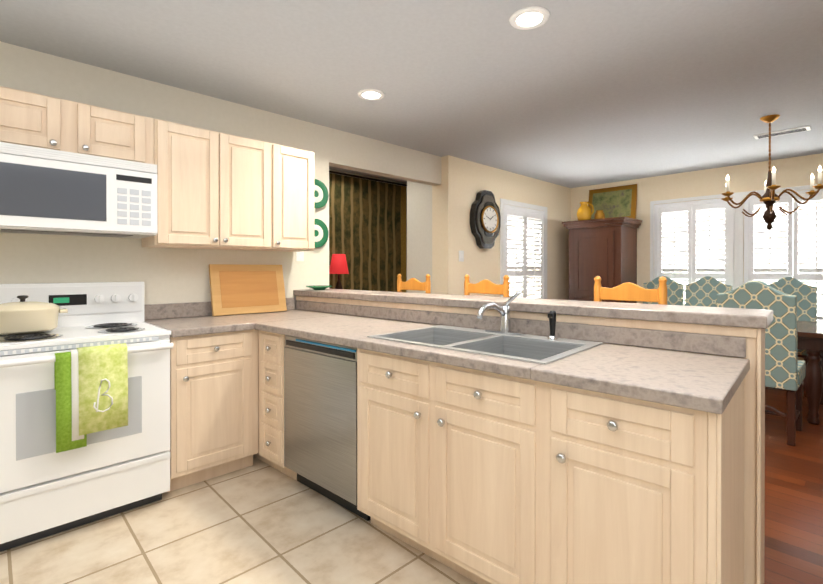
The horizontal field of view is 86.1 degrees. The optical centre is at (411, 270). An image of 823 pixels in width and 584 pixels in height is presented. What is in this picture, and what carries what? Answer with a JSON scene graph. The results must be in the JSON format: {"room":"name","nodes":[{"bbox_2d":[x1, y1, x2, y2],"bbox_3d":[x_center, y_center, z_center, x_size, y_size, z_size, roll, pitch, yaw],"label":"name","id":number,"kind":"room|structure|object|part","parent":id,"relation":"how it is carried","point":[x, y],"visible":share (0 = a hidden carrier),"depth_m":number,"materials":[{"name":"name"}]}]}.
{"room":"dining room and kitchen","nodes":[
{"label":"dining room and kitchen","id":0,"kind":"room"},
{"bbox_2d":[0,384,822,583],"bbox_3d":[0.604,1.259,2.312,9.050,0.050,8.400,0,0,-44],"label":"floor","id":1,"kind":"structure","parent":0,"point":[258,521],"depth_m":2.02,"materials":[{"name":"ceramic tile"},{"name":"grout"}]},
{"bbox_2d":[0,282,172,551],"bbox_3d":[-1.752,0.652,2.295,0.758,1.165,0.720,0,0,-44],"label":"range","id":2,"kind":"object","parent":1,"relation":"on","point":[46,490],"depth_m":2.13,"materials":[{"name":"white metal"}]},
{"bbox_3d":[-1.948,0.212,2.209,0.350,0.182,0.292,0,0,-44],"label":"dutch oven","id":3,"kind":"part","parent":2,"relation":"part of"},
{"bbox_2d":[54,343,127,452],"bbox_3d":[-1.492,0.579,2.059,0.270,0.452,0.093,0,0,-44],"label":"dish towels","id":4,"kind":"object","parent":2,"relation":"hanging from","point":[91,385],"visible":0.96,"depth_m":2.02,"materials":[{"name":"green fabric"}]},
{"bbox_2d":[167,331,242,491],"bbox_3d":[-1.338,0.795,2.785,0.495,0.874,0.617,0,0,-44],"label":"base cabinet","id":5,"kind":"object","parent":1,"relation":"on","point":[206,370],"depth_m":2.52,"materials":[{"name":"brown wood"}]},
{"bbox_2d":[144,302,251,336],"bbox_3d":[-1.347,0.287,2.757,0.450,0.140,0.646,0,0,-44],"label":"countertop","id":6,"kind":"structure","parent":5,"relation":"on","point":[192,318],"depth_m":2.84,"materials":[{"name":"stone"}]},
{"bbox_2d":[255,330,370,479],"bbox_3d":[-0.620,0.795,2.828,0.674,0.874,0.275,0,0,-44],"label":"base cabinet","id":7,"kind":"object","parent":1,"relation":"on","point":[269,347],"depth_m":2.58,"materials":[{"name":"brown wood"}]},
{"bbox_2d":[284,335,370,520],"bbox_3d":[-0.293,0.797,2.536,0.628,0.863,0.612,0,0,42],"label":"dishwasher","id":8,"kind":"object","parent":1,"relation":"on","point":[320,417],"visible":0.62,"depth_m":2.28,"materials":[{"name":"grey metal"}]},
{"bbox_2d":[397,274,430,292],"bbox_3d":[-0.099,0.626,3.644,0.364,1.205,0.398,0,0,-44],"label":"bar stool","id":9,"kind":"object","parent":1,"relation":"on","point":[414,284],"visible":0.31,"depth_m":3.73,"materials":[{"name":"brown wood"}]},
{"bbox_2d":[464,275,509,296],"bbox_3d":[0.427,0.629,3.096,0.364,1.205,0.398,0,0,-44],"label":"bar stool","id":10,"kind":"object","parent":1,"relation":"on","point":[485,286],"visible":0.23,"depth_m":3.18,"materials":[{"name":"brown wood"}]},
{"bbox_2d":[296,296,764,583],"bbox_3d":[0.219,0.718,2.658,2.977,1.029,0.191,0,0,42],"label":"wall","id":11,"kind":"structure","parent":1,"relation":"on","point":[754,471],"depth_m":1.63,"materials":[{"name":"brown wood"}]},
{"bbox_2d":[293,289,772,328],"bbox_3d":[0.267,0.179,2.696,2.996,0.045,0.350,0,0,42],"label":"bar","id":12,"kind":"object","parent":11,"relation":"on","point":[744,317],"visible":1,"depth_m":2.04,"materials":[{"name":"stone"}]},
{"bbox_2d":[306,285,331,289],"bbox_3d":[-0.747,0.136,3.575,0.224,0.033,0.224,0,0,-44],"label":"dish","id":13,"kind":"object","parent":12,"relation":"on","point":[319,287],"visible":1,"depth_m":3.52,"materials":[{"name":"green ceramic"}]},
{"bbox_2d":[562,217,641,302],"bbox_3d":[2.591,0.270,6.016,0.617,1.900,0.840,0,0,-44],"label":"armoire","id":14,"kind":"object","parent":1,"relation":"on","point":[605,249],"visible":0.5,"depth_m":5.82,"materials":[{"name":"brown wood"}]},
{"bbox_2d":[577,202,604,220],"bbox_3d":[2.479,-0.822,6.112,0.230,0.280,0.360,0,0,-44],"label":"pitcher","id":15,"kind":"object","parent":14,"relation":"on","point":[584,211],"visible":0.88,"depth_m":6.08,"materials":[{"name":"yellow ceramic"}]},
{"bbox_2d":[588,184,636,219],"bbox_3d":[2.815,-0.932,6.199,0.104,0.500,0.660,0,0,-44],"label":"framed painting","id":16,"kind":"object","parent":14,"relation":"on","point":[617,201],"visible":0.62,"depth_m":6.14,"materials":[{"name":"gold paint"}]},
{"bbox_2d":[511,376,744,583],"bbox_3d":[0.809,0.800,1.540,0.705,0.874,0.569,0,0,-44],"label":"base cabinet","id":17,"kind":"object","parent":1,"relation":"on","point":[606,488],"depth_m":1.32,"materials":[{"name":"brown wood"}]},
{"bbox_2d":[252,297,749,413],"bbox_3d":[-0.066,0.289,2.364,0.856,0.140,2.986,0,0,-44],"label":"countertop","id":18,"kind":"structure","parent":17,"relation":"on","point":[702,381],"depth_m":1.71,"materials":[{"name":"stone"}]},
{"bbox_2d":[208,264,286,315],"bbox_3d":[-1.199,0.133,3.262,0.550,0.362,0.101,0,0,-44],"label":"cutting board","id":19,"kind":"object","parent":18,"relation":"on","point":[236,289],"visible":0.98,"depth_m":3.23,"materials":[{"name":"brown wood"}]},
{"bbox_2d":[367,325,602,363],"bbox_3d":[0.313,0.414,2.028,0.910,0.201,0.566,0,0,42],"label":"sink","id":20,"kind":"object","parent":18,"relation":"in","point":[536,349],"visible":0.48,"depth_m":2.06,"materials":[{"name":"metal"}]},
{"bbox_2d":[477,291,556,338],"bbox_3d":[0.452,0.205,2.070,0.287,0.216,0.368,0,0,-44],"label":"faucet","id":21,"kind":"object","parent":18,"relation":"on","point":[505,320],"visible":1,"depth_m":2.15,"materials":[{"name":"silver metal"}]},
{"bbox_2d":[594,276,666,304],"bbox_3d":[1.112,0.631,2.381,0.364,1.205,0.398,0,0,-44],"label":"bar stool","id":22,"kind":"object","parent":1,"relation":"on","point":[628,291],"visible":0.21,"depth_m":2.47,"materials":[{"name":"brown wood"}]},
{"bbox_2d":[643,276,683,305],"bbox_3d":[3.045,0.640,5.482,0.636,1.163,0.460,0,0,-44],"label":"dining chair","id":23,"kind":"object","parent":1,"relation":"on","point":[675,292],"visible":0.12,"depth_m":5.55,"materials":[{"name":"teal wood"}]},
{"bbox_2d":[685,276,731,306],"bbox_3d":[3.289,0.642,4.982,0.636,1.163,0.460,0,0,-44],"label":"dining chair","id":24,"kind":"object","parent":1,"relation":"on","point":[704,291],"visible":0.19,"depth_m":5.14,"materials":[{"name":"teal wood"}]},
{"bbox_2d":[717,280,805,445],"bbox_3d":[2.664,0.648,3.357,0.636,1.163,0.460,0,0,-44],"label":"dining chair","id":25,"kind":"object","parent":1,"relation":"on","point":[785,368],"visible":0.5,"depth_m":3.10,"materials":[{"name":"teal fabric"}]},
{"bbox_2d":[769,277,816,396],"bbox_3d":[3.910,0.644,4.609,0.636,1.163,0.460,0,0,-44],"label":"dining chair","id":26,"kind":"object","parent":1,"relation":"on","point":[806,294],"visible":0.15,"depth_m":4.66,"materials":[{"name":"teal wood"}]},
{"bbox_2d":[797,321,822,424],"bbox_3d":[3.984,0.858,3.315,1.020,0.745,2.510,0,0,-44],"label":"dining table","id":27,"kind":"object","parent":1,"relation":"on","point":[810,337],"visible":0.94,"depth_m":3.53,"materials":[{"name":"brown wood"}]},
{"bbox_3d":[-0.876,0.833,5.117,0.900,0.780,0.380,0,0,-44],"label":"console","id":28,"kind":"object","parent":1,"relation":"on","visible":0},
{"bbox_2d":[329,254,348,288],"bbox_3d":[-0.848,0.123,5.142,0.234,0.640,0.234,0,0,-44],"label":"lamp","id":29,"kind":"object","parent":28,"relation":"on","point":[338,265],"visible":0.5,"depth_m":5.07,"materials":[{"name":"red fabric"}]},
{"bbox_2d":[0,41,822,360],"bbox_3d":[0.833,0.001,1.938,9.110,2.470,7.790,0,0,-44],"label":"wall","id":30,"kind":"structure","parent":0,"point":[440,193],"depth_m":3.76,"materials":[{"name":"paint"}]},
{"bbox_2d":[0,86,71,151],"bbox_3d":[-2.039,-0.758,2.304,0.363,0.286,0.334,0,0,-44],"label":"upper cabinet","id":31,"kind":"object","parent":30,"relation":"attached to","point":[26,118],"depth_m":2.22,"materials":[{"name":"brown wood"}]},
{"bbox_2d":[72,101,159,169],"bbox_3d":[-1.765,-0.759,2.568,0.399,0.286,0.334,0,0,-44],"label":"upper cabinet","id":32,"kind":"object","parent":30,"relation":"attached to","point":[96,131],"depth_m":2.45,"materials":[{"name":"brown wood"}]},
{"bbox_2d":[0,142,157,238],"bbox_3d":[-1.872,-0.407,2.416,0.758,0.408,0.404,0,0,-44],"label":"microwave","id":33,"kind":"object","parent":32,"relation":"attached to","point":[44,191],"visible":1,"depth_m":2.28,"materials":[{"name":"white plastic"}]},
{"bbox_2d":[141,120,283,250],"bbox_3d":[-1.333,-0.528,2.982,0.793,0.750,0.334,0,0,-44],"label":"upper cabinet","id":34,"kind":"object","parent":30,"relation":"attached to","point":[219,190],"depth_m":2.85,"materials":[{"name":"brown wood"}]},
{"bbox_2d":[276,146,314,251],"bbox_3d":[-0.989,-0.530,3.313,0.413,0.750,0.334,0,0,-44],"label":"upper cabinet","id":35,"kind":"object","parent":30,"relation":"attached to","point":[298,163],"depth_m":3.24,"materials":[{"name":"brown wood"}]},
{"bbox_2d":[296,251,303,260],"bbox_3d":[-0.914,-0.141,3.614,0.070,0.120,0.007,0,0,-44],"label":"electrical outlet plate","id":36,"kind":"object","parent":30,"relation":"attached to","point":[299,255],"depth_m":3.61,"materials":[{"name":"white plastic"}]},
{"bbox_2d":[314,179,328,207],"bbox_3d":[-0.807,-0.646,3.695,0.244,0.244,0.032,0,0,-44],"label":"wall plate","id":37,"kind":"object","parent":30,"relation":"attached to","point":[321,195],"depth_m":3.71,"materials":[{"name":"green ceramic"}]},
{"bbox_2d":[314,219,328,247],"bbox_3d":[-0.807,-0.316,3.697,0.244,0.244,0.032,0,0,-44],"label":"wall plate","id":38,"kind":"object","parent":30,"relation":"attached to","point":[321,232],"depth_m":3.72,"materials":[{"name":"green ceramic"}]},
{"bbox_2d":[329,171,406,291],"bbox_3d":[-1.027,-0.151,5.356,2.800,2.146,0.033,0,0,-44],"label":"curtain","id":39,"kind":"object","parent":30,"relation":"attached to","point":[367,228],"visible":0.25,"depth_m":5.79,"materials":[{"name":"brown fabric"}]},
{"bbox_2d":[459,251,463,261],"bbox_3d":[0.552,-0.166,4.881,0.080,0.120,0.009,0,0,-44],"label":"electrical outlet plate","id":40,"kind":"object","parent":30,"relation":"attached to","point":[461,253],"depth_m":4.88,"materials":[{"name":"white plastic"}]},
{"bbox_2d":[470,190,500,248],"bbox_3d":[0.877,-0.597,5.118,0.500,0.670,0.113,0,0,-44],"label":"wall clock","id":41,"kind":"object","parent":30,"relation":"attached to","point":[485,220],"visible":1,"depth_m":5.05,"materials":[{"name":"black"}]},
{"bbox_2d":[500,198,546,298],"bbox_3d":[1.497,-0.104,5.774,1.120,1.570,0.029,0,0,-44],"label":"window","id":42,"kind":"structure","parent":30,"relation":"in","point":[502,201],"depth_m":5.50,"materials":[{"name":"white"}]},
{"bbox_2d":[504,204,544,298],"label":"window shutters","id":43,"kind":"object","parent":30,"relation":"attached to","point":[524,229],"depth_m":5.77,"materials":[{"name":"white wood"}]},
{"bbox_2d":[654,197,733,305],"label":"window shutters","id":44,"kind":"object","parent":30,"relation":"attached to","point":[719,265],"depth_m":5.50,"materials":[{"name":"white wood"}]},
{"bbox_2d":[650,184,822,288],"bbox_3d":[4.167,-0.100,4.817,0.029,1.640,2.880,0,0,-44],"label":"window","id":45,"kind":"structure","parent":30,"relation":"in","point":[738,240],"depth_m":5.18,"materials":[{"name":"white"}]},
{"bbox_2d":[744,189,822,321],"label":"window shutters","id":46,"kind":"object","parent":30,"relation":"attached to","point":[810,273],"depth_m":4.85,"materials":[{"name":"white wood"}]},
{"bbox_2d":[0,0,822,187],"bbox_3d":[0.604,-1.276,2.302,9.050,0.080,8.400,0,0,-44],"label":"ceiling","id":47,"kind":"structure","parent":0,"point":[574,93],"depth_m":2.68,"materials":[{"name":"paint"}]},
{"bbox_2d":[358,89,384,99],"bbox_3d":[-0.282,-1.234,3.088,0.191,0.010,0.191,0,0,1],"label":"recessed light","id":48,"kind":"object","parent":47,"relation":"in","point":[367,94],"depth_m":3.07,"materials":[{"name":"white glass"}]},
{"bbox_2d":[509,6,549,29],"bbox_3d":[0.576,-1.230,2.151,0.191,0.010,0.191,0,0,1],"label":"recessed light","id":49,"kind":"object","parent":47,"relation":"in","point":[531,17],"depth_m":2.14,"materials":[{"name":"white glass"}]},
{"bbox_2d":[721,114,822,229],"bbox_3d":[2.889,-0.785,3.554,0.711,0.910,0.691,0,0,-44],"label":"chandelier","id":50,"kind":"object","parent":47,"relation":"hanging from","point":[770,197],"visible":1,"depth_m":3.53,"materials":[{"name":"gold metal"}]},
{"bbox_2d":[753,125,810,138],"bbox_3d":[3.308,-1.235,3.940,0.140,0.014,0.380,0,0,-44],"label":"ceiling vent","id":51,"kind":"object","parent":47,"relation":"in","point":[785,132],"visible":1,"depth_m":3.91,"materials":[{"name":"white metal"}]},
{"label":"outside","id":52,"kind":"structure","parent":0,"visible":0},
{"bbox_2d":[507,203,822,320],"bbox_3d":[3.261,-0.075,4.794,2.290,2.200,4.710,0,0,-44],"label":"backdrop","id":53,"kind":"structure","parent":52,"point":[754,252],"depth_m":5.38,"materials":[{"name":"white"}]}
]}

